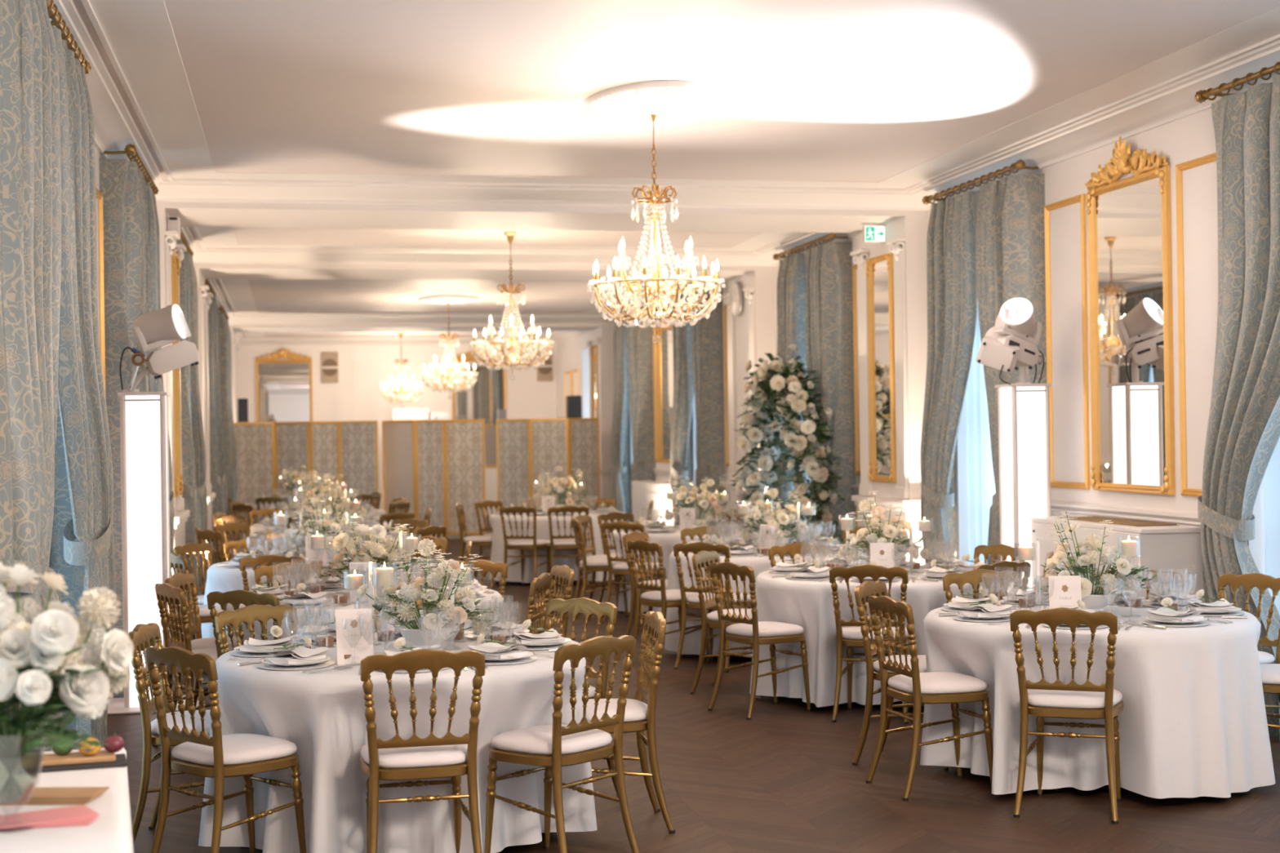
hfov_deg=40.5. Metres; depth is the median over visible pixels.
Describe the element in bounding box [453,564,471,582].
candle
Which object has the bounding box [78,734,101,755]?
fruit
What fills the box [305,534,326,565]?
table card
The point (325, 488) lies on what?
flower arrangement
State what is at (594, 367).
mirror glass
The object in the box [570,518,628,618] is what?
chair
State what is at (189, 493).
curtain
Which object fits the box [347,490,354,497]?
candle holder
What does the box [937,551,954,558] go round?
stem
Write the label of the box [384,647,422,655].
napkin
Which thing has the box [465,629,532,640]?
dinner plate
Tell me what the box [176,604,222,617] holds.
seat cushion
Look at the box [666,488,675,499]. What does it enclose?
candle holder
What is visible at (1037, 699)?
seat cushion
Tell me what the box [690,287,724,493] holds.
curtain
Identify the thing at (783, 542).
stem
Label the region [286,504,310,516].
chair
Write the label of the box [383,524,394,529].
stem
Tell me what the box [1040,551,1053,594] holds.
chair
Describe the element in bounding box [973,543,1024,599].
chair
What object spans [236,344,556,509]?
wall
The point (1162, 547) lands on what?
radiator cover
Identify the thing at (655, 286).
chandelier
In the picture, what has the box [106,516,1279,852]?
floor
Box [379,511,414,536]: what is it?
chair
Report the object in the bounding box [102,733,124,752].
pomegranate
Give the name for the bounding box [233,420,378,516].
folding screen
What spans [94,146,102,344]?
wall
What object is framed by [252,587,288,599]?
napkin
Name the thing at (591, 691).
seat cushion
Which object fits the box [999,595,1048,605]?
dinner plate
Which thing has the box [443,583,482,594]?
napkin
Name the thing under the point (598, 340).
trim
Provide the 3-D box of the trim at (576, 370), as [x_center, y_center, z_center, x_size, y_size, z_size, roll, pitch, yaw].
[-1.232,-0.258,33.350,0.026,1.675,0.700,-1,0,-11]
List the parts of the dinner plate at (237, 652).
dish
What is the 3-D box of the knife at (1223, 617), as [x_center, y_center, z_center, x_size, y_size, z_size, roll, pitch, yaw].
[2.674,0.877,7.990,0.228,0.012,0.013,-1,0,14]
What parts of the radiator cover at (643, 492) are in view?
panel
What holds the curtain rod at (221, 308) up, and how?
attached to the wall at (97, 155)
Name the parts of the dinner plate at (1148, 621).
dish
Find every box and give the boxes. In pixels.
[284,588,294,596]
[310,583,324,592]
[312,559,323,565]
[315,634,333,647]
[333,594,347,603]
[344,654,351,659]
[377,628,395,640]
[446,628,463,639]
[490,632,506,644]
[730,541,740,547]
[756,546,768,554]
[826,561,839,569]
[909,560,919,568]
[940,564,949,569]
[1018,596,1033,607]
[1124,595,1141,607]
[1168,602,1177,611]
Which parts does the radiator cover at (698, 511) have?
panel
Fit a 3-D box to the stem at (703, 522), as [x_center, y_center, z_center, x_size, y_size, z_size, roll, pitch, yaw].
[0.545,0.853,15.440,0.076,0.050,0.150,-1,0,33]
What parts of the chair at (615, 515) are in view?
leg, crest rail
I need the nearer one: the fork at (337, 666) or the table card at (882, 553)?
the fork at (337, 666)
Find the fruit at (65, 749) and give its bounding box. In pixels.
[51,738,73,755]
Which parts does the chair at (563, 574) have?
leg, rail, crest rail, leg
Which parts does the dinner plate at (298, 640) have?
dish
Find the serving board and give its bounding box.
[18,750,127,773]
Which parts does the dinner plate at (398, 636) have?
dish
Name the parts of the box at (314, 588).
lid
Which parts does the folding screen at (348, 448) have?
damask panel, panel frame, panel frame, damask panel, panel frame, damask panel, damask panel, panel frame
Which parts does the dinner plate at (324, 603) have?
dish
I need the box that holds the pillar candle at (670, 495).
[666,492,675,499]
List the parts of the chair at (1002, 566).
leg, crest rail, leg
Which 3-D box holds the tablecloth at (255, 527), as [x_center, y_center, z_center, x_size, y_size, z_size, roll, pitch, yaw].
[-3.249,1.375,18.238,1.552,0.728,1.661,-1,0,44]
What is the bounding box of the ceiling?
[72,0,1279,338]
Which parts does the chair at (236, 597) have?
leg, crest rail, leg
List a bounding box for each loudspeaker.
[237,398,248,422]
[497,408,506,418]
[565,395,582,417]
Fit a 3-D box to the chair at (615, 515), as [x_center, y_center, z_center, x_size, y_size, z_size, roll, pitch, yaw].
[-0.100,1.276,16.697,0.444,0.896,0.477,-1,0,-41]
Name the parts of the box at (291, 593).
lid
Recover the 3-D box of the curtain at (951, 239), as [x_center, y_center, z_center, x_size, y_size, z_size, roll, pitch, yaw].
[2.507,-0.073,13.748,0.328,3.463,0.907,-1,0,-11]
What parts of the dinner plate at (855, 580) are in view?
dish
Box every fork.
[302,666,346,672]
[308,666,352,673]
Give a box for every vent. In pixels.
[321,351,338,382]
[537,351,552,381]
[1057,515,1179,526]
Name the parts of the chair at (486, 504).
leg, rail, crest rail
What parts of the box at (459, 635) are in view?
lid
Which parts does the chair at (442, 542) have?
crest rail, leg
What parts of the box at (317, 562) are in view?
lid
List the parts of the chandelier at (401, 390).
arm, arm, crown, stem, arm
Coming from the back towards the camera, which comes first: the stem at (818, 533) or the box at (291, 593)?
the stem at (818, 533)
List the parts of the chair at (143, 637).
leg, crest rail, rail, leg, seat frame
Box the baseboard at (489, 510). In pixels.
[485,508,496,516]
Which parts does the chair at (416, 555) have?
crest rail, leg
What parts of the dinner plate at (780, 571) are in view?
dish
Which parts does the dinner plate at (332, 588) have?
dish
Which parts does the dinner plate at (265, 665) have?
dish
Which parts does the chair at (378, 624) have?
leg, crest rail, leg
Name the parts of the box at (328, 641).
lid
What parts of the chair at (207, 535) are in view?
leg, crest rail, leg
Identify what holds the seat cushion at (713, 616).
on the chair at (703, 558)
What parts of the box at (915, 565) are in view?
lid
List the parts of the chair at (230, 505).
crest rail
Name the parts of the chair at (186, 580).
leg, crest rail, rail, leg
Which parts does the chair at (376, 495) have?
crest rail, leg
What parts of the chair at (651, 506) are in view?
leg, crest rail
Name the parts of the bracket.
arm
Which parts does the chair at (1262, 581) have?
leg, crest rail, rail, leg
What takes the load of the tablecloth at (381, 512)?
on the round table
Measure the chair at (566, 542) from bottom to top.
0.896 m
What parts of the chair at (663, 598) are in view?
leg, crest rail, rail, leg, seat frame, leg, leg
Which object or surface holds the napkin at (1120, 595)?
on the dinner plate at (1115, 602)
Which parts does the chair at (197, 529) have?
crest rail, leg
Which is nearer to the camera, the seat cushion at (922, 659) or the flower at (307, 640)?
the flower at (307, 640)
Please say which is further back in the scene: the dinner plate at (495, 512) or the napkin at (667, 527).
the dinner plate at (495, 512)
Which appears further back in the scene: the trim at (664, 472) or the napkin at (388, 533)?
the trim at (664, 472)
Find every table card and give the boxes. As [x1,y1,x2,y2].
[293,488,303,503]
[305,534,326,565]
[315,516,332,536]
[335,608,373,665]
[349,561,377,602]
[542,495,555,512]
[679,507,695,532]
[758,524,776,553]
[869,542,894,568]
[1048,575,1081,609]
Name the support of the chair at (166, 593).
on the floor
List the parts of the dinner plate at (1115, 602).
dish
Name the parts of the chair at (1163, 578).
crest rail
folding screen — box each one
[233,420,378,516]
[382,418,486,537]
[496,417,600,511]
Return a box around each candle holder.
[275,511,285,524]
[277,475,283,483]
[291,497,299,508]
[296,483,302,488]
[296,488,303,497]
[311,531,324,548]
[319,509,329,520]
[326,497,334,506]
[341,482,346,489]
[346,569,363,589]
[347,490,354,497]
[350,514,360,525]
[351,499,359,509]
[364,533,375,541]
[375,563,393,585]
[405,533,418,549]
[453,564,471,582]
[533,480,539,488]
[577,482,584,489]
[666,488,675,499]
[720,491,728,500]
[738,502,748,514]
[762,500,772,511]
[804,504,813,515]
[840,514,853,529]
[865,515,872,526]
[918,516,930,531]
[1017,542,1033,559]
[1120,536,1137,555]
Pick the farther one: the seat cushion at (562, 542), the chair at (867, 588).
the seat cushion at (562, 542)
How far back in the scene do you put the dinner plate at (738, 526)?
16.16 m
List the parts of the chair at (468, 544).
crest rail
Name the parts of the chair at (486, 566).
crest rail, leg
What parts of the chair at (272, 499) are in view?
crest rail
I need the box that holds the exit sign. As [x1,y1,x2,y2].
[862,225,885,243]
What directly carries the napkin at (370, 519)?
on the dinner plate at (370, 522)
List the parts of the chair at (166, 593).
leg, crest rail, rail, leg, seat frame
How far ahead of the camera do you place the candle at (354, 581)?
7.37 m
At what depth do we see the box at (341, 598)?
9.32 m
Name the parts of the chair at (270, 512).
leg, crest rail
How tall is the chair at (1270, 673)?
0.896 m
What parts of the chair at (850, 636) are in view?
leg, leg, crest rail, rail, seat frame, leg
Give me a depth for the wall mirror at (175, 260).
14.38 m
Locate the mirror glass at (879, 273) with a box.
[871,259,891,476]
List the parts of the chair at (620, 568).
leg, crest rail, rail, seat frame, leg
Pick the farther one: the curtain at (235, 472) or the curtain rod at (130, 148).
the curtain at (235, 472)
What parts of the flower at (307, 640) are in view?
stem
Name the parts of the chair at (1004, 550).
leg, crest rail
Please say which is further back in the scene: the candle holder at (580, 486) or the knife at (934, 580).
the candle holder at (580, 486)
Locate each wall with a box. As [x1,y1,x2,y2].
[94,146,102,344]
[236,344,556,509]
[555,107,1266,574]
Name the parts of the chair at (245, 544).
leg, crest rail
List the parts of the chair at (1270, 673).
seat frame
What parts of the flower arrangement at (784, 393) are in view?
frame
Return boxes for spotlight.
[119,304,199,390]
[976,326,1045,385]
[993,297,1044,383]
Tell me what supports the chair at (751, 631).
on the floor
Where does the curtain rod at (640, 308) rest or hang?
attached to the wall at (1191, 137)
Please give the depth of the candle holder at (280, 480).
23.70 m
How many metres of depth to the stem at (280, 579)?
9.85 m
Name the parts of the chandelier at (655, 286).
bulb, bulb, bulb, bulb, arm, bulb, bulb, arm, arm, arm, arm, bulb, arm, arm, bulb, arm, bulb, arm, crown, chain, stem, arm, bulb, arm, bulb, arm, arm, arm, bulb, arm, arm, bulb, arm, bulb, bulb, arm, bulb, bulb, bulb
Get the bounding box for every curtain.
[0,0,65,752]
[48,26,115,749]
[98,158,153,695]
[145,182,174,572]
[176,238,197,582]
[185,249,207,595]
[206,288,221,564]
[211,294,227,537]
[218,312,234,539]
[225,317,237,534]
[610,316,631,522]
[626,311,655,513]
[670,293,693,525]
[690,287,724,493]
[771,253,806,537]
[804,241,856,546]
[806,372,812,541]
[920,191,977,563]
[966,297,995,564]
[976,173,1047,600]
[1197,75,1279,736]
[1264,437,1279,613]
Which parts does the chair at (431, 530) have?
crest rail, leg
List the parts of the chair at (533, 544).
leg, crest rail, rail, leg, seat frame, leg, leg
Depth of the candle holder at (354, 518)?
12.36 m
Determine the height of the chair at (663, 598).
0.896 m
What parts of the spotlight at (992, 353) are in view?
lamp bracket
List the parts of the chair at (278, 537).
crest rail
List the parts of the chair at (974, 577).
leg, crest rail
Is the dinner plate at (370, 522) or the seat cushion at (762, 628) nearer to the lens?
the seat cushion at (762, 628)
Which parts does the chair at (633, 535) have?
leg, crest rail, rail, seat frame, leg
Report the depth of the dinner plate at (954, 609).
8.48 m
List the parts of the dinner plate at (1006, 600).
dish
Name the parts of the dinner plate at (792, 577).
dish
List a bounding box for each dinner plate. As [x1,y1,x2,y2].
[224,563,262,568]
[230,644,296,657]
[248,502,271,504]
[257,656,334,671]
[263,522,293,525]
[280,599,333,608]
[292,634,336,644]
[303,582,346,591]
[355,508,375,511]
[360,520,378,524]
[375,520,392,522]
[377,667,448,673]
[384,627,403,638]
[447,590,487,597]
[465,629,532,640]
[480,585,490,591]
[484,652,537,665]
[494,511,519,514]
[503,637,574,650]
[525,512,551,515]
[551,512,575,515]
[593,510,619,513]
[620,528,647,531]
[644,528,675,533]
[706,522,730,526]
[719,551,759,556]
[721,542,757,546]
[734,524,746,528]
[767,567,808,573]
[775,552,811,556]
[784,573,829,580]
[806,542,840,545]
[813,562,857,568]
[826,548,859,553]
[849,577,900,582]
[896,560,910,567]
[920,573,942,580]
[922,563,967,568]
[940,603,970,612]
[952,612,1011,622]
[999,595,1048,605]
[1041,623,1107,629]
[1109,595,1146,604]
[1141,617,1211,626]
[1142,599,1202,608]
[1178,606,1244,617]
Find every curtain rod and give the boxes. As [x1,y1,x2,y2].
[45,0,91,74]
[102,143,159,194]
[180,230,193,256]
[204,279,216,296]
[217,305,229,319]
[614,306,649,319]
[673,281,715,297]
[772,232,848,260]
[922,159,1038,204]
[1195,61,1279,102]
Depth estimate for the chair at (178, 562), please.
11.68 m
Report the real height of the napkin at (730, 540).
0.057 m
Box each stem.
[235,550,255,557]
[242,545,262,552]
[251,580,278,589]
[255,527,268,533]
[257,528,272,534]
[257,575,284,583]
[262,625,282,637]
[272,524,284,530]
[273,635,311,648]
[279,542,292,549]
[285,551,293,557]
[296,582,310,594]
[313,614,335,625]
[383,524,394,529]
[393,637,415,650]
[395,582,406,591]
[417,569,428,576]
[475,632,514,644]
[488,613,514,622]
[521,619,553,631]
[697,519,706,525]
[699,533,710,540]
[711,537,720,543]
[728,538,745,546]
[781,539,789,545]
[785,554,802,561]
[797,559,818,568]
[816,531,835,537]
[827,536,845,542]
[833,550,843,557]
[870,560,878,565]
[930,559,954,568]
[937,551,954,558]
[960,586,987,595]
[961,554,976,563]
[969,593,998,605]
[1019,581,1045,590]
[1071,600,1085,609]
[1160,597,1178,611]
[1164,583,1183,593]
[1195,589,1224,601]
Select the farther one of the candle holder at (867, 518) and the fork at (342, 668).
the candle holder at (867, 518)
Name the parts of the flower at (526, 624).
stem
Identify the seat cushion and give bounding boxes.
[151,710,210,735]
[171,733,297,765]
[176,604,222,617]
[191,636,237,649]
[191,647,232,661]
[196,595,204,604]
[360,737,467,768]
[463,535,492,542]
[490,724,612,755]
[507,539,546,546]
[546,538,576,546]
[579,558,624,566]
[582,555,621,559]
[586,698,647,722]
[587,685,595,698]
[613,561,665,570]
[639,579,668,590]
[640,589,697,601]
[686,592,751,604]
[706,608,751,622]
[725,621,804,637]
[841,626,908,639]
[873,654,926,673]
[887,671,986,693]
[1027,688,1122,709]
[1257,650,1275,663]
[1259,663,1279,684]
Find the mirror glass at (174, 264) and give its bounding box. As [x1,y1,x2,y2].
[173,263,177,482]
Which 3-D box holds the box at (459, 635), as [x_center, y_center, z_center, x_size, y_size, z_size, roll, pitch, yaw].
[-0.811,0.907,7.599,0.068,0.050,0.049,-1,0,22]
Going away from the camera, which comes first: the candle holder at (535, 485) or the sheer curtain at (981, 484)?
the sheer curtain at (981, 484)
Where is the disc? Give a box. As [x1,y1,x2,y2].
[729,281,742,315]
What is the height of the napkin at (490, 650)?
0.057 m
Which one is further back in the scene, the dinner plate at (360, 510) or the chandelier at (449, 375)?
the chandelier at (449, 375)
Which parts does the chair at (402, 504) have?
crest rail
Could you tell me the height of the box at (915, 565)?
0.050 m
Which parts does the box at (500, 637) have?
lid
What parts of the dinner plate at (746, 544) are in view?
dish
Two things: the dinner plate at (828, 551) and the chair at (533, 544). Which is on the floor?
the chair at (533, 544)
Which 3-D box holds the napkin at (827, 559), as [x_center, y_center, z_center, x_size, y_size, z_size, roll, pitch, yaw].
[1.276,0.875,11.311,0.186,0.057,0.236,-1,0,-16]
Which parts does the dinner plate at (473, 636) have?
dish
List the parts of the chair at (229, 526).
leg, crest rail, leg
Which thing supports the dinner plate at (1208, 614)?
on the tablecloth at (1193, 719)
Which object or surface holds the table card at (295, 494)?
on the tablecloth at (255, 506)
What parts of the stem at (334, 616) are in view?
stem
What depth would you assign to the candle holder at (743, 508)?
12.80 m
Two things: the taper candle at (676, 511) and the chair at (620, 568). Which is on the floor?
the chair at (620, 568)
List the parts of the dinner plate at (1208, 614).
dish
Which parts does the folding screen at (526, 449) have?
panel frame, damask panel, damask panel, panel frame, panel frame, damask panel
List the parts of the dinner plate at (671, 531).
dish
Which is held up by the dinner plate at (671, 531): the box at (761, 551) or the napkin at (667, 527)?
the napkin at (667, 527)
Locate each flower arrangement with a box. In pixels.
[0,561,133,797]
[280,465,318,499]
[284,497,359,562]
[289,482,366,536]
[295,473,359,519]
[296,470,347,502]
[319,518,424,591]
[356,538,502,649]
[533,466,587,507]
[663,475,733,526]
[729,344,844,544]
[737,487,814,546]
[834,490,930,566]
[1032,505,1156,612]
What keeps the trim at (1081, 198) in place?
attached to the wall at (1191, 137)
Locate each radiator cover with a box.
[631,480,673,525]
[694,493,727,522]
[1029,515,1204,603]
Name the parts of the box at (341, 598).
lid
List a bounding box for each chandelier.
[381,332,422,405]
[422,302,475,391]
[473,231,550,374]
[592,114,719,334]
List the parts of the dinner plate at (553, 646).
dish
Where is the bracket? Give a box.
[122,352,148,391]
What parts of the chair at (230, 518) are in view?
leg, crest rail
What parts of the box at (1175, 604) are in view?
lid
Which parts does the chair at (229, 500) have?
crest rail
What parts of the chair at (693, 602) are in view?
leg, rail, crest rail, leg, seat frame, leg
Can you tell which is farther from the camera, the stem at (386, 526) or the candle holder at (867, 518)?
the stem at (386, 526)
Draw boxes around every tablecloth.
[0,747,133,852]
[198,631,597,852]
[200,557,426,638]
[222,588,503,644]
[238,535,410,555]
[242,501,353,524]
[250,521,398,534]
[256,509,386,523]
[488,510,624,582]
[611,524,759,612]
[664,543,869,656]
[749,564,1002,707]
[920,600,1275,799]
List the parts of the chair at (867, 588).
leg, crest rail, rail, seat frame, leg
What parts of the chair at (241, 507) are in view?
crest rail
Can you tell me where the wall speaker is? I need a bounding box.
[167,217,180,239]
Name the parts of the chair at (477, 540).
crest rail, leg, leg, seat frame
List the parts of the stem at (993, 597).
stem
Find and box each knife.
[237,660,261,666]
[529,648,557,652]
[772,575,790,577]
[910,578,937,582]
[938,613,957,617]
[1127,623,1166,629]
[1204,616,1247,618]
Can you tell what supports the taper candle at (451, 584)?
on the tablecloth at (322, 712)
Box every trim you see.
[48,0,1279,210]
[80,0,1279,191]
[95,186,105,393]
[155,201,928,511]
[164,231,186,515]
[171,509,190,623]
[180,226,858,266]
[191,226,802,253]
[193,263,773,485]
[199,284,213,494]
[204,492,215,566]
[208,279,728,324]
[217,279,675,315]
[228,324,613,469]
[232,338,240,422]
[235,331,590,346]
[244,331,559,338]
[352,360,437,459]
[418,294,478,303]
[515,408,550,418]
[564,370,571,417]
[572,368,579,395]
[580,80,727,127]
[585,337,603,469]
[600,469,613,508]
[652,467,728,481]
[653,326,658,462]
[721,286,757,482]
[723,481,768,524]
[724,304,729,466]
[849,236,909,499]
[850,484,858,494]
[851,494,924,564]
[852,264,860,475]
[1044,193,1089,489]
[1050,500,1200,526]
[1175,152,1216,496]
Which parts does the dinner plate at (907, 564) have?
dish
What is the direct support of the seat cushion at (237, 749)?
on the chair at (219, 757)
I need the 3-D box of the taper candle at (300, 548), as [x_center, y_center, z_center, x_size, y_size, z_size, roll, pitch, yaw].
[-2.472,0.794,12.666,0.080,0.365,0.079,-1,0,-11]
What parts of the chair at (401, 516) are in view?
crest rail, leg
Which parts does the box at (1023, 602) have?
lid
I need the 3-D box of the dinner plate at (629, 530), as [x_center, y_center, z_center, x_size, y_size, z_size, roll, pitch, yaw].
[-0.042,0.942,15.869,0.300,0.025,0.300,-1,0,-13]
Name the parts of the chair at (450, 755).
leg, leg, seat frame, crest rail, rail, leg, leg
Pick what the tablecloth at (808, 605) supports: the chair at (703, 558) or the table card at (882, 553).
the table card at (882, 553)
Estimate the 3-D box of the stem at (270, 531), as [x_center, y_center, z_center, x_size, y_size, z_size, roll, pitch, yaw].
[-3.234,0.906,14.988,0.150,0.050,0.076,-1,0,-40]
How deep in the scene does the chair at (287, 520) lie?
17.12 m
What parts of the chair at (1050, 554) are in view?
leg, crest rail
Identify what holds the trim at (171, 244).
attached to the wall at (97, 155)
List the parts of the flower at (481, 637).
stem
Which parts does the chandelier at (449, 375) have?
arm, arm, arm, arm, chain, crown, stem, arm, arm, arm, arm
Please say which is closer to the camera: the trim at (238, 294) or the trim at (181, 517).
the trim at (181, 517)
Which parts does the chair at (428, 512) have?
crest rail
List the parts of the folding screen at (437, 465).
panel frame, damask panel, panel frame, damask panel, damask panel, panel frame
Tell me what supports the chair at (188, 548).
on the floor
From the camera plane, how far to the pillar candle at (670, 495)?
15.76 m
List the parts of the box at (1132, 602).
lid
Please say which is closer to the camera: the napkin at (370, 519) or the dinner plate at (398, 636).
the dinner plate at (398, 636)
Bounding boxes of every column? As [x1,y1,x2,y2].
[107,391,199,715]
[994,382,1052,594]
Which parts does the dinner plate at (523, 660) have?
dish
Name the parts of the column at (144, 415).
plate, plate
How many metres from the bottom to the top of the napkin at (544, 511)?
0.057 m
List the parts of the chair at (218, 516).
crest rail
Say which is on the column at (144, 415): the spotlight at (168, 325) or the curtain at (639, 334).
the spotlight at (168, 325)
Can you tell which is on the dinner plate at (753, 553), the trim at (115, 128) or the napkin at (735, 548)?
the napkin at (735, 548)
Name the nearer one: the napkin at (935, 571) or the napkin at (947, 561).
the napkin at (935, 571)
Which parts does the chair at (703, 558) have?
leg, crest rail, rail, leg, seat frame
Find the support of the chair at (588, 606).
on the floor
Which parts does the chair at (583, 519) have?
leg, crest rail, rail, leg, leg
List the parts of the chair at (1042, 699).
leg, leg, crest rail, rail, seat frame, leg, leg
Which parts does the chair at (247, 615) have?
leg, crest rail, leg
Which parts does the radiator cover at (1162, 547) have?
panel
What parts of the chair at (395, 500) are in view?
crest rail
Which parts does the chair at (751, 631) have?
leg, crest rail, rail, leg, seat frame, leg, leg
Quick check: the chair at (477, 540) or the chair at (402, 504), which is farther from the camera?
the chair at (402, 504)
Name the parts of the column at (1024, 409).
plate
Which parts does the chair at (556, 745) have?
leg, leg, seat frame, leg, rail, crest rail, leg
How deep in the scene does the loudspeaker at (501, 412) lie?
31.55 m
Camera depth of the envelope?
4.27 m
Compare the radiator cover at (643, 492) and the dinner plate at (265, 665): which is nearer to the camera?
the dinner plate at (265, 665)
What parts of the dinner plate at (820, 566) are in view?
dish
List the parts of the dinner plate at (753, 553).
dish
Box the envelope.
[0,786,109,804]
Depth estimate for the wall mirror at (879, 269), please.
15.33 m
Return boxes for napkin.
[0,804,99,830]
[227,557,241,565]
[234,551,268,559]
[236,635,297,652]
[248,533,267,537]
[248,582,290,592]
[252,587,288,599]
[253,534,266,539]
[262,517,275,521]
[263,531,284,534]
[264,645,330,666]
[266,519,290,524]
[268,506,286,509]
[268,549,299,556]
[272,507,290,511]
[282,591,328,604]
[297,624,336,640]
[303,557,311,564]
[305,577,342,587]
[343,557,351,564]
[360,503,373,507]
[360,505,373,509]
[363,517,375,523]
[364,531,392,538]
[369,515,380,519]
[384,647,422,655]
[388,529,402,535]
[393,621,424,635]
[407,577,425,586]
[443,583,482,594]
[444,578,482,589]
[466,642,529,660]
[470,619,528,637]
[510,628,565,645]
[529,509,547,514]
[595,506,616,511]
[642,520,667,525]
[645,524,671,531]
[688,540,716,544]
[691,524,715,528]
[707,519,727,524]
[724,537,753,544]
[729,545,755,554]
[737,520,756,526]
[773,561,808,570]
[788,537,795,542]
[789,566,830,576]
[808,536,838,544]
[820,555,852,565]
[823,542,855,550]
[864,577,886,579]
[899,556,906,565]
[923,566,963,576]
[925,557,965,567]
[946,595,997,608]
[953,560,985,570]
[958,603,1013,618]
[1006,588,1048,599]
[1083,608,1094,612]
[1103,588,1138,602]
[1146,591,1199,603]
[1146,606,1204,621]
[1184,598,1236,612]
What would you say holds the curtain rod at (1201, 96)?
attached to the wall at (1191, 137)
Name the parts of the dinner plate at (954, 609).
dish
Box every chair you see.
[128,622,244,848]
[144,646,306,852]
[152,582,232,746]
[164,573,237,711]
[170,552,233,688]
[173,542,213,639]
[195,527,204,595]
[197,529,226,626]
[206,589,279,657]
[213,511,235,555]
[213,522,250,562]
[214,604,297,653]
[222,515,247,559]
[223,537,279,561]
[226,497,251,540]
[228,501,248,541]
[232,503,255,540]
[239,554,305,591]
[248,508,285,525]
[253,562,323,588]
[256,496,288,510]
[265,532,305,555]
[285,516,310,529]
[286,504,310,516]
[349,493,373,506]
[359,648,484,852]
[370,491,381,509]
[371,551,426,582]
[373,598,464,632]
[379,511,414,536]
[388,500,410,529]
[391,497,408,531]
[391,518,429,537]
[413,525,446,577]
[413,535,447,572]
[416,507,431,551]
[455,502,497,582]
[458,559,508,623]
[462,541,471,562]
[474,500,502,577]
[484,635,639,852]
[498,506,550,585]
[520,498,557,508]
[525,573,551,634]
[544,564,574,637]
[545,597,617,795]
[546,505,590,588]
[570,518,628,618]
[571,515,621,613]
[581,497,615,510]
[586,611,675,833]
[597,511,634,602]
[601,520,666,625]
[622,531,668,635]
[626,539,710,662]
[647,500,653,520]
[673,542,753,672]
[680,525,730,544]
[689,551,764,696]
[707,561,811,719]
[711,509,753,525]
[768,542,827,567]
[829,564,910,724]
[842,526,883,544]
[852,580,948,770]
[865,595,993,800]
[942,568,1021,603]
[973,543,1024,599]
[973,560,1031,599]
[1009,607,1123,824]
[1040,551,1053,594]
[1097,568,1183,599]
[1217,573,1279,708]
[1259,663,1279,728]
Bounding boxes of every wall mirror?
[171,248,183,497]
[255,346,312,422]
[451,346,506,467]
[589,344,599,417]
[656,315,673,462]
[865,252,896,483]
[1084,136,1175,495]
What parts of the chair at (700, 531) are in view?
leg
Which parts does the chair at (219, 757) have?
leg, crest rail, rail, leg, seat frame, leg, leg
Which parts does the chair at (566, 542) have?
leg, seat frame, rail, crest rail, leg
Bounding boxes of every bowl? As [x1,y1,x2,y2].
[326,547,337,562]
[377,585,384,591]
[398,623,455,649]
[695,518,708,526]
[774,536,791,546]
[863,556,902,566]
[1081,590,1116,612]
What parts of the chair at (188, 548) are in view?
crest rail, rail, leg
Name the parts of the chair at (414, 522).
crest rail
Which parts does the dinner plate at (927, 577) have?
dish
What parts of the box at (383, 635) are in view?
lid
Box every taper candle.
[299,510,302,551]
[339,530,343,582]
[343,488,346,514]
[345,511,348,553]
[368,559,374,631]
[398,532,403,582]
[448,566,454,635]
[573,481,576,506]
[675,489,677,521]
[715,489,717,522]
[796,501,799,541]
[845,514,849,561]
[909,513,913,563]
[1035,538,1040,604]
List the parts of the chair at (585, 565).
crest rail, leg, leg, seat frame, leg, leg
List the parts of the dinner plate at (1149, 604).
dish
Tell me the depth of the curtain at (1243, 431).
9.41 m
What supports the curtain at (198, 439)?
hanging from the curtain rod at (184, 240)
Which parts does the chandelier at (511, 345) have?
arm, arm, arm, arm, arm, crown, chain, stem, arm, arm, arm, arm, arm, arm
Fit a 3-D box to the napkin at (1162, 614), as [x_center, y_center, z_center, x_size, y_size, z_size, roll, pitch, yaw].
[2.402,0.845,7.792,0.186,0.057,0.231,-1,0,-29]
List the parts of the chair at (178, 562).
crest rail, leg, seat frame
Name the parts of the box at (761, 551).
lid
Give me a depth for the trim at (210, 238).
18.31 m
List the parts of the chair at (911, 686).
leg, crest rail, rail, leg, seat frame, leg, leg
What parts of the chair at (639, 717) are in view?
seat frame, rail, leg, crest rail, leg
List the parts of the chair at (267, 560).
leg, crest rail, leg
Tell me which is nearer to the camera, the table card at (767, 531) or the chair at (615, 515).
the table card at (767, 531)
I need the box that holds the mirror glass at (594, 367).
[592,347,596,417]
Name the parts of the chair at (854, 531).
crest rail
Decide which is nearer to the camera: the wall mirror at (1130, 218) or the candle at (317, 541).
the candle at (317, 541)
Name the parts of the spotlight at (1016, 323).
display panel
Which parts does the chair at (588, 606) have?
leg, crest rail, rail, leg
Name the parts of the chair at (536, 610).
leg, rail, crest rail, leg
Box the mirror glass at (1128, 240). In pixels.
[1093,177,1165,485]

